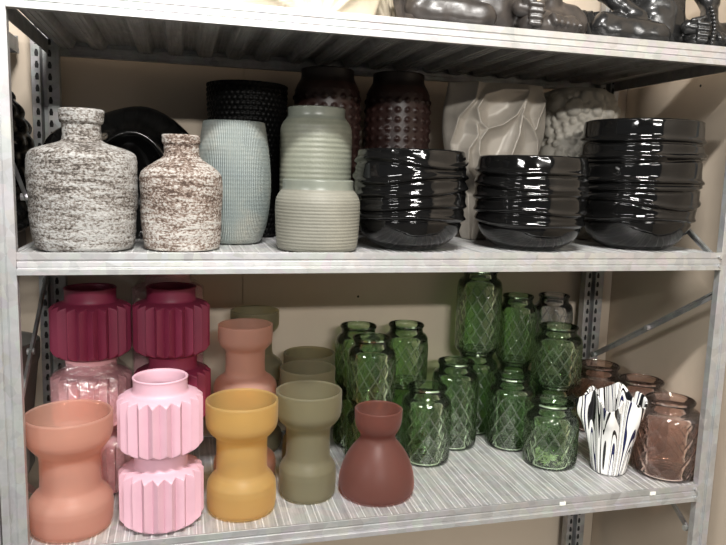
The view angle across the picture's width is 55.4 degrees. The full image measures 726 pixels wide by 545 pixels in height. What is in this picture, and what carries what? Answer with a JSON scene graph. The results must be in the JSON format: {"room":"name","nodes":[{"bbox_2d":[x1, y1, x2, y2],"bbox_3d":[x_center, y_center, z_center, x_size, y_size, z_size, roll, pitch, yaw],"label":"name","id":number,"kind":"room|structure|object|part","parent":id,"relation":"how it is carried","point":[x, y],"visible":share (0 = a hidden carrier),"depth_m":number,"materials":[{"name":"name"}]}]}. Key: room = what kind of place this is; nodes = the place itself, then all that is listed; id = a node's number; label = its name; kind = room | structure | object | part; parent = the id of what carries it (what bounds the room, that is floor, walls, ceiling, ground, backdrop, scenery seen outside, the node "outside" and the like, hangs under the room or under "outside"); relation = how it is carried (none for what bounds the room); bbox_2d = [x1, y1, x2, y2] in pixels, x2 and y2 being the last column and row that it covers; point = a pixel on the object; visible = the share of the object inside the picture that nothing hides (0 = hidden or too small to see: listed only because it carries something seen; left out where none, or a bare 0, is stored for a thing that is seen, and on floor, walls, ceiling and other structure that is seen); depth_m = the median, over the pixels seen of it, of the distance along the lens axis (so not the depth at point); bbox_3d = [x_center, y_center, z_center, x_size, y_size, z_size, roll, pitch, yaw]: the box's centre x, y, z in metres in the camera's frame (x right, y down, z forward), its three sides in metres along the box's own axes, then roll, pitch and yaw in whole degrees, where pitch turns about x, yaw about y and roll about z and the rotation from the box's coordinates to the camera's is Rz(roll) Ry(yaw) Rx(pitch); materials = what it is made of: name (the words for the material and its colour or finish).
{"room":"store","nodes":[
{"label":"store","id":0,"kind":"room"},
{"bbox_2d":[9,0,626,544],"bbox_3d":[-1.244,-0.258,1.249,3.885,2.900,0.050,0,8,-15],"label":"wall","id":1,"kind":"structure","parent":0,"point":[270,354],"depth_m":1.58,"materials":[{"name":"beige paint"}]},
{"bbox_2d":[590,0,725,544],"bbox_3d":[0.956,-0.103,0.620,0.057,2.900,2.400,0,8,-15],"label":"wall","id":2,"kind":"structure","parent":0,"point":[674,351],"depth_m":1.53,"materials":[{"name":"beige paint"}]},
{"bbox_3d":[-0.572,1.805,-2.627,10.000,0.050,8.600,0,8,-15],"label":"floor","id":3,"kind":"structure","parent":0,"visible":0},
{"bbox_2d":[0,32,34,544],"bbox_3d":[-1.213,0.250,1.060,1.282,1.950,0.435,0,8,-15],"label":"shelving rack","id":4,"kind":"object","parent":3,"relation":"on","point":[14,48],"visible":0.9,"depth_m":1.32,"materials":[{"name":"metal"}]},
{"bbox_3d":[-0.557,0.276,1.019,0.035,1.950,0.014,0,8,-15],"label":"post","id":5,"kind":"part","parent":4,"relation":"part of","materials":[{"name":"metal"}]},
{"bbox_2d":[12,92,34,231],"bbox_3d":[-0.700,-0.204,1.237,0.212,0.270,0.212,0,8,-15],"label":"vase","id":6,"kind":"object","parent":4,"relation":"on","point":[22,129],"visible":0.41,"depth_m":1.22,"materials":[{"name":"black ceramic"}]},
{"bbox_2d":[21,331,39,473],"bbox_3d":[-0.689,0.254,1.288,0.166,0.262,0.166,1,8,-6],"label":"flower pot","id":7,"kind":"object","parent":4,"relation":"on","point":[29,400],"visible":0.34,"depth_m":1.29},
{"bbox_2d":[0,0,725,544],"bbox_3d":[0.018,0.241,1.380,1.283,1.950,0.438,0,8,-15],"label":"shelving rack","id":8,"kind":"object","parent":3,"relation":"on","point":[270,487],"visible":0.66,"depth_m":1.23,"materials":[{"name":"metal"}]},
{"bbox_3d":[-0.521,0.275,1.029,0.035,1.950,0.014,0,8,-15],"label":"post","id":9,"kind":"part","parent":8,"relation":"part of","materials":[{"name":"metal"}]},
{"bbox_3d":[-0.629,0.216,1.420,0.050,1.950,0.022,0,8,-15],"label":"post","id":10,"kind":"part","parent":8,"relation":"part of","materials":[{"name":"metal"}]},
{"bbox_3d":[-0.492,-0.048,1.204,0.145,0.016,0.424,0,8,-15],"label":"deck panel","id":11,"kind":"part","parent":8,"relation":"part of","materials":[{"name":"metal"}]},
{"bbox_3d":[-0.481,-0.412,1.152,0.145,0.016,0.424,0,8,-15],"label":"deck panel","id":12,"kind":"part","parent":8,"relation":"part of","materials":[{"name":"metal"}]},
{"bbox_3d":[-0.505,0.403,1.268,0.145,0.016,0.424,0,8,-15],"label":"deck panel","id":13,"kind":"part","parent":8,"relation":"part of","materials":[{"name":"metal"}]},
{"bbox_2d":[25,107,137,251],"bbox_3d":[-0.431,-0.143,1.065,0.161,0.213,0.161,0,8,-15],"label":"bottle vase","id":14,"kind":"object","parent":8,"relation":"on","point":[82,189],"visible":1,"depth_m":1.01,"materials":[{"name":"ceramic"}]},
{"bbox_2d":[54,426,132,498],"bbox_3d":[-0.492,0.333,1.268,0.148,0.124,0.148,-2,9,-23],"label":"jar","id":15,"kind":"object","parent":8,"relation":"on","point":[87,465],"visible":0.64,"depth_m":1.22,"materials":[{"name":"pink ceramic"}]},
{"bbox_2d":[50,358,131,431],"bbox_3d":[-0.489,0.209,1.250,0.148,0.124,0.148,0,8,-15],"label":"jar","id":16,"kind":"object","parent":15,"relation":"on","point":[84,395],"visible":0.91,"depth_m":1.20,"materials":[{"name":"pink glass"}]},
{"bbox_2d":[48,283,131,361],"bbox_3d":[-0.485,0.086,1.232,0.135,0.124,0.135,5,9,21],"label":"jar","id":17,"kind":"object","parent":16,"relation":"on","point":[91,324],"visible":1,"depth_m":1.19,"materials":[{"name":"red ceramic"}]},
{"bbox_2d":[43,106,188,237],"bbox_3d":[-0.425,-0.179,1.235,0.288,0.236,0.133,0,8,-15],"label":"sculptural vase","id":18,"kind":"object","parent":8,"relation":"on","point":[138,130],"visible":0.18,"depth_m":1.20,"materials":[{"name":"black ceramic"}]},
{"bbox_2d":[118,454,203,533],"bbox_3d":[-0.337,0.353,1.158,0.135,0.124,0.135,7,10,33],"label":"jar","id":19,"kind":"object","parent":8,"relation":"on","point":[156,496],"visible":0.78,"depth_m":1.11,"materials":[{"name":"pink ceramic"}]},
{"bbox_2d":[116,368,202,459],"bbox_3d":[-0.334,0.230,1.140,0.135,0.124,0.135,5,9,21],"label":"jar","id":20,"kind":"object","parent":19,"relation":"on","point":[160,417],"visible":1,"depth_m":1.09,"materials":[{"name":"pink ceramic"}]},
{"bbox_2d":[133,350,202,372],"bbox_3d":[-0.400,0.183,1.422,0.148,0.124,0.148,-2,9,-26],"label":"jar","id":21,"kind":"object","parent":8,"relation":"on","point":[139,360],"visible":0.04,"depth_m":1.38,"materials":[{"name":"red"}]},
{"bbox_2d":[132,274,201,303],"bbox_3d":[-0.396,0.056,1.404,0.148,0.124,0.148,-3,10,-32],"label":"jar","id":22,"kind":"object","parent":21,"relation":"on","point":[139,290],"visible":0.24,"depth_m":1.36,"materials":[{"name":"red ceramic"}]},
{"bbox_2d":[132,282,209,358],"bbox_3d":[-0.351,0.085,1.267,0.135,0.124,0.135,-5,10,-39],"label":"jar","id":23,"kind":"object","parent":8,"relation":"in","point":[171,322],"visible":1,"depth_m":1.22,"materials":[{"name":"red ceramic"}]},
{"bbox_2d":[134,355,210,417],"bbox_3d":[-0.353,0.208,1.285,0.135,0.124,0.135,6,9,27],"label":"jar","id":24,"kind":"object","parent":8,"relation":"on","point":[199,373],"visible":0.28,"depth_m":1.26,"materials":[{"name":"red ceramic"}]},
{"bbox_2d":[139,134,222,251],"bbox_3d":[-0.291,-0.129,1.108,0.129,0.181,0.129,0,8,-15],"label":"bottle vase","id":25,"kind":"object","parent":8,"relation":"on","point":[181,194],"visible":1,"depth_m":1.06,"materials":[{"name":"brown ceramic"}]},
{"bbox_3d":[-0.276,-0.050,1.260,0.300,0.016,0.424,0,8,-15],"label":"deck panel","id":26,"kind":"part","parent":8,"relation":"part of","materials":[{"name":"metal"}]},
{"bbox_3d":[-0.266,-0.413,1.208,0.300,0.016,0.424,0,8,-15],"label":"deck panel","id":27,"kind":"part","parent":8,"relation":"part of","materials":[{"name":"metal"}]},
{"bbox_3d":[-0.290,0.402,1.325,0.300,0.016,0.424,0,8,-15],"label":"deck panel","id":28,"kind":"part","parent":8,"relation":"part of","materials":[{"name":"metal"}]},
{"bbox_2d":[199,119,270,243],"bbox_3d":[-0.228,-0.159,1.223,0.130,0.211,0.130,-5,10,-39],"label":"vase","id":29,"kind":"object","parent":8,"relation":"on","point":[238,150],"visible":0.69,"depth_m":1.17,"materials":[{"name":"blue ceramic"}]},
{"bbox_2d":[206,79,287,236],"bbox_3d":[-0.230,-0.222,1.371,0.158,0.294,0.158,0,8,-15],"label":"vase","id":30,"kind":"object","parent":8,"relation":"on","point":[266,102],"visible":0.34,"depth_m":1.30,"materials":[{"name":"black ceramic"}]},
{"bbox_2d":[212,0,380,14],"bbox_3d":[-0.108,-0.533,1.097,0.321,0.260,0.115,0,8,-15],"label":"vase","id":31,"kind":"object","parent":8,"relation":"on","point":[369,7],"visible":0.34,"depth_m":1.09,"materials":[{"name":"beige ceramic"}]},
{"bbox_2d":[279,105,351,191],"bbox_3d":[-0.088,-0.179,1.280,0.132,0.244,0.132,0,8,-15],"label":"vase","id":32,"kind":"object","parent":8,"relation":"on","point":[316,140],"visible":0.41,"depth_m":1.22,"materials":[{"name":"green ceramic"}]},
{"bbox_2d":[275,179,359,251],"bbox_3d":[-0.076,-0.097,1.156,0.142,0.116,0.142,8,10,37],"label":"jar","id":33,"kind":"object","parent":8,"relation":"on","point":[312,215],"visible":0.99,"depth_m":1.10,"materials":[{"name":"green ceramic"}]},
{"bbox_2d":[293,66,361,188],"bbox_3d":[-0.075,-0.242,1.410,0.141,0.333,0.139,-2,9,-23],"label":"vase","id":34,"kind":"object","parent":8,"relation":"on","point":[335,86],"visible":0.36,"depth_m":1.34,"materials":[{"name":"brown ceramic"}]},
{"bbox_2d":[345,403,359,454],"bbox_3d":[0.013,0.324,1.406,0.100,0.131,0.100,5,9,22],"label":"glass jar","id":35,"kind":"object","parent":8,"relation":"on","point":[351,429],"visible":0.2,"depth_m":1.39,"materials":[{"name":"green glass"}]},
{"bbox_2d":[346,332,396,404],"bbox_3d":[0.017,0.193,1.387,0.100,0.131,0.100,8,10,39],"label":"glass jar","id":36,"kind":"object","parent":35,"relation":"on","point":[390,358],"visible":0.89,"depth_m":1.37,"materials":[{"name":"green glass"}]},
{"bbox_2d":[333,386,374,447],"bbox_3d":[-0.015,0.308,1.513,0.100,0.131,0.100,6,9,26],"label":"glass jar","id":37,"kind":"object","parent":8,"relation":"on","point":[339,418],"visible":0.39,"depth_m":1.49,"materials":[{"name":"green glass"}]},
{"bbox_2d":[334,321,380,389],"bbox_3d":[-0.011,0.176,1.494,0.100,0.131,0.100,0,8,-10],"label":"glass jar","id":38,"kind":"object","parent":37,"relation":"on","point":[339,370],"visible":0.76,"depth_m":1.47,"materials":[{"name":"green glass"}]},
{"bbox_3d":[0.025,-0.415,1.284,0.300,0.016,0.424,0,8,-15],"label":"deck panel","id":39,"kind":"part","parent":8,"relation":"part of","materials":[{"name":"metal"}]},
{"bbox_3d":[0.000,0.400,1.400,0.300,0.016,0.424,0,8,-15],"label":"deck panel","id":40,"kind":"part","parent":8,"relation":"part of","materials":[{"name":"metal"}]},
{"bbox_2d":[338,400,413,505],"bbox_3d":[0.026,0.328,1.278,0.141,0.161,0.141,0,8,-15],"label":"vase","id":41,"kind":"object","parent":8,"relation":"on","point":[376,470],"visible":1,"depth_m":1.24,"materials":[{"name":"red ceramic"}]},
{"bbox_2d":[376,0,396,16],"bbox_3d":[0.044,-0.551,1.254,0.106,0.260,0.114,0,8,-15],"label":"vase","id":42,"kind":"object","parent":8,"relation":"on","point":[386,7],"visible":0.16,"depth_m":1.22,"materials":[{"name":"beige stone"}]},
{"bbox_2d":[363,71,430,148],"bbox_3d":[0.069,-0.243,1.448,0.141,0.333,0.139,-2,9,-23],"label":"vase","id":43,"kind":"object","parent":8,"relation":"on","point":[397,112],"visible":0.46,"depth_m":1.38,"materials":[{"name":"brown ceramic"}]},
{"bbox_2d":[383,385,425,444],"bbox_3d":[0.089,0.307,1.540,0.100,0.131,0.100,-5,10,-39],"label":"glass jar","id":44,"kind":"object","parent":8,"relation":"on","point":[421,407],"visible":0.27,"depth_m":1.52,"materials":[{"name":"green glass"}]},
{"bbox_2d":[382,320,427,386],"bbox_3d":[0.093,0.176,1.522,0.100,0.131,0.100,-3,9,-31],"label":"glass jar","id":45,"kind":"object","parent":44,"relation":"on","point":[401,380],"visible":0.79,"depth_m":1.50,"materials":[{"name":"green glass"}]},
{"bbox_2d":[353,148,468,249],"bbox_3d":[0.083,-0.129,1.221,0.204,0.171,0.203,-6,11,-42],"label":"planter pot","id":46,"kind":"object","parent":8,"relation":"on","point":[410,198],"visible":0.98,"depth_m":1.14,"materials":[{"name":"black ceramic"}]},
{"bbox_3d":[0.014,-0.052,1.336,0.300,0.016,0.424,0,8,-15],"label":"deck panel","id":47,"kind":"part","parent":8,"relation":"part of","materials":[{"name":"metal"}]},
{"bbox_2d":[400,380,451,466],"bbox_3d":[0.130,0.310,1.435,0.104,0.157,0.104,-4,10,-37],"label":"glass jar","id":48,"kind":"object","parent":8,"relation":"on","point":[418,457],"visible":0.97,"depth_m":1.42,"materials":[{"name":"green glass"}]},
{"bbox_2d":[430,356,478,450],"bbox_3d":[0.201,0.285,1.521,0.102,0.188,0.102,4,8,16],"label":"glass jar","id":49,"kind":"object","parent":8,"relation":"on","point":[457,442],"visible":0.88,"depth_m":1.50,"materials":[{"name":"green glass"}]},
{"bbox_2d":[451,351,496,434],"bbox_3d":[0.260,0.273,1.614,0.102,0.188,0.102,3,8,12],"label":"glass jar","id":50,"kind":"object","parent":8,"relation":"on","point":[491,363],"visible":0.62,"depth_m":1.59,"materials":[{"name":"green glass"}]},
{"bbox_2d":[455,272,502,353],"bbox_3d":[0.266,0.085,1.587,0.102,0.188,0.102,2,8,3],"label":"glass jar","id":51,"kind":"object","parent":50,"relation":"on","point":[493,346],"visible":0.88,"depth_m":1.57,"materials":[{"name":"green glass"}]},
{"bbox_2d":[393,0,587,33],"bbox_3d":[0.224,-0.563,1.220,0.356,0.304,0.191,0,8,-15],"label":"seated statue","id":52,"kind":"object","parent":8,"relation":"on","point":[548,15],"visible":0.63,"depth_m":1.17,"materials":[{"name":"black metal"}]},
{"bbox_2d":[442,81,545,239],"bbox_3d":[0.269,-0.230,1.445,0.220,0.318,0.120,1,8,-8],"label":"vase","id":53,"kind":"object","parent":8,"relation":"on","point":[479,118],"visible":0.57,"depth_m":1.39,"materials":[{"name":"beige ceramic"}]},
{"bbox_2d":[485,370,535,451],"bbox_3d":[0.326,0.303,1.527,0.104,0.157,0.104,-2,9,-23],"label":"glass jar","id":54,"kind":"object","parent":8,"relation":"on","point":[501,442],"visible":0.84,"depth_m":1.51,"materials":[{"name":"green glass"}]},
{"bbox_2d":[497,361,532,430],"bbox_3d":[0.356,0.287,1.648,0.092,0.157,0.092,0,8,-9],"label":"glass jar","id":55,"kind":"object","parent":8,"relation":"on","point":[525,367],"visible":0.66,"depth_m":1.63,"materials":[{"name":"green glass"}]},
{"bbox_2d":[495,292,536,364],"bbox_3d":[0.360,0.130,1.625,0.092,0.157,0.092,2,8,1],"label":"glass jar","id":56,"kind":"object","parent":55,"relation":"on","point":[532,309],"visible":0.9,"depth_m":1.61,"materials":[{"name":"green glass"}]},
{"bbox_3d":[0.291,0.398,1.476,0.300,0.016,0.424,0,8,-15],"label":"deck panel","id":57,"kind":"part","parent":8,"relation":"part of","materials":[{"name":"metal"}]},
{"bbox_3d":[0.315,-0.418,1.360,0.300,0.016,0.424,0,8,-15],"label":"deck panel","id":58,"kind":"part","parent":8,"relation":"part of","materials":[{"name":"metal"}]},
{"bbox_2d":[473,155,590,250],"bbox_3d":[0.310,-0.130,1.284,0.211,0.168,0.210,3,8,8],"label":"planter pot","id":59,"kind":"object","parent":8,"relation":"on","point":[523,202],"visible":1,"depth_m":1.20,"materials":[{"name":"black ceramic"}]},
{"bbox_3d":[0.304,-0.054,1.411,0.300,0.016,0.424,0,8,-15],"label":"deck panel","id":60,"kind":"part","parent":8,"relation":"part of","materials":[{"name":"metal"}]},
{"bbox_2d":[530,362,567,427],"bbox_3d":[0.446,0.286,1.670,0.092,0.157,0.092,0,8,-9],"label":"glass jar","id":61,"kind":"object","parent":8,"relation":"on","point":[563,373],"visible":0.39,"depth_m":1.65,"materials":[{"name":"green glass"}]},
{"bbox_2d":[535,292,572,362],"bbox_3d":[0.451,0.129,1.648,0.092,0.157,0.092,-3,9,-31],"label":"glass jar","id":62,"kind":"object","parent":61,"relation":"on","point":[568,313],"visible":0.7,"depth_m":1.63,"materials":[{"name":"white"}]},
{"bbox_2d":[522,394,578,470],"bbox_3d":[0.392,0.331,1.440,0.112,0.131,0.112,-6,11,-42],"label":"glass jar","id":63,"kind":"object","parent":8,"relation":"on","point":[532,413],"visible":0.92,"depth_m":1.42,"materials":[{"name":"green glass"}]},
{"bbox_2d":[535,447,563,465],"bbox_3d":[0.377,0.384,1.434,0.072,0.026,0.042,8,10,38],"label":"glass vase","id":64,"kind":"object","parent":63,"relation":"in","point":[551,457],"visible":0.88,"depth_m":1.43,"materials":[{"name":"green glass"}]},
{"bbox_2d":[534,383,577,446],"bbox_3d":[0.430,0.314,1.566,0.110,0.131,0.110,0,8,-10],"label":"glass jar","id":65,"kind":"object","parent":8,"relation":"on","point":[551,437],"visible":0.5,"depth_m":1.55,"materials":[{"name":"green glass"}]},
{"bbox_2d":[530,321,582,388],"bbox_3d":[0.434,0.182,1.547,0.110,0.131,0.110,-2,9,-23],"label":"glass jar","id":66,"kind":"object","parent":65,"relation":"on","point":[550,381],"visible":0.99,"depth_m":1.53,"materials":[{"name":"green glass"}]},
{"bbox_2d":[539,87,620,238],"bbox_3d":[0.471,-0.242,1.553,0.189,0.324,0.192,0,8,-15],"label":"vase","id":67,"kind":"object","parent":8,"relation":"on","point":[567,109],"visible":0.26,"depth_m":1.47,"materials":[{"name":"white ceramic"}]},
{"bbox_3d":[0.559,0.207,1.730,0.050,1.950,0.022,0,8,-15],"label":"post","id":68,"kind":"part","parent":8,"relation":"part of","materials":[{"name":"metal"}]},
{"bbox_2d":[573,359,620,431],"bbox_3d":[0.559,0.293,1.655,0.128,0.154,0.128,0,8,-11],"label":"glass jar","id":69,"kind":"object","parent":8,"relation":"on","point":[613,370],"visible":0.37,"depth_m":1.63,"materials":[{"name":"brown"}]},
{"bbox_2d":[575,382,647,475],"bbox_3d":[0.509,0.317,1.400,0.129,0.175,0.127,-5,10,-38],"label":"vase","id":70,"kind":"object","parent":8,"relation":"on","point":[611,418],"visible":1,"depth_m":1.37,"materials":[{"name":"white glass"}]},
{"bbox_3d":[0.525,0.396,1.537,0.185,0.016,0.424,0,8,-15],"label":"deck panel","id":71,"kind":"part","parent":8,"relation":"part of","materials":[{"name":"metal"}]},
{"bbox_3d":[0.550,-0.419,1.421,0.185,0.016,0.424,0,8,-15],"label":"deck panel","id":72,"kind":"part","parent":8,"relation":"part of","materials":[{"name":"metal"}]},
{"bbox_2d":[578,118,707,249],"bbox_3d":[0.540,-0.170,1.351,0.234,0.242,0.235,0,8,-15],"label":"planter pot","id":73,"kind":"object","parent":8,"relation":"on","point":[646,181],"visible":0.89,"depth_m":1.26,"materials":[{"name":"black ceramic"}]},
{"bbox_3d":[0.539,-0.056,1.473,0.185,0.016,0.424,0,8,-15],"label":"deck panel","id":74,"kind":"part","parent":8,"relation":"part of","materials":[{"name":"metal"}]},
{"bbox_2d":[618,373,670,455],"bbox_3d":[0.613,0.311,1.539,0.128,0.154,0.128,3,8,7],"label":"glass jar","id":75,"kind":"object","parent":8,"relation":"on","point":[661,433],"visible":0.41,"depth_m":1.50,"materials":[{"name":"brown glass"}]},
{"bbox_2d":[582,0,725,46],"bbox_3d":[0.556,-0.554,1.303,0.329,0.282,0.180,0,8,-15],"label":"seated statue","id":76,"kind":"object","parent":8,"relation":"on","point":[659,20],"visible":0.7,"depth_m":1.26,"materials":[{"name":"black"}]},
{"bbox_2d":[631,391,699,482],"bbox_3d":[0.619,0.330,1.408,0.128,0.154,0.128,3,8,12],"label":"glass jar","id":77,"kind":"object","parent":8,"relation":"on","point":[657,469],"visible":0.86,"depth_m":1.39,"materials":[{"name":"brown glass"}]},
{"bbox_3d":[0.674,0.266,1.340,0.035,1.950,0.014,0,8,-15],"label":"post","id":78,"kind":"part","parent":8,"relation":"part of","materials":[{"name":"metal"}]}
]}

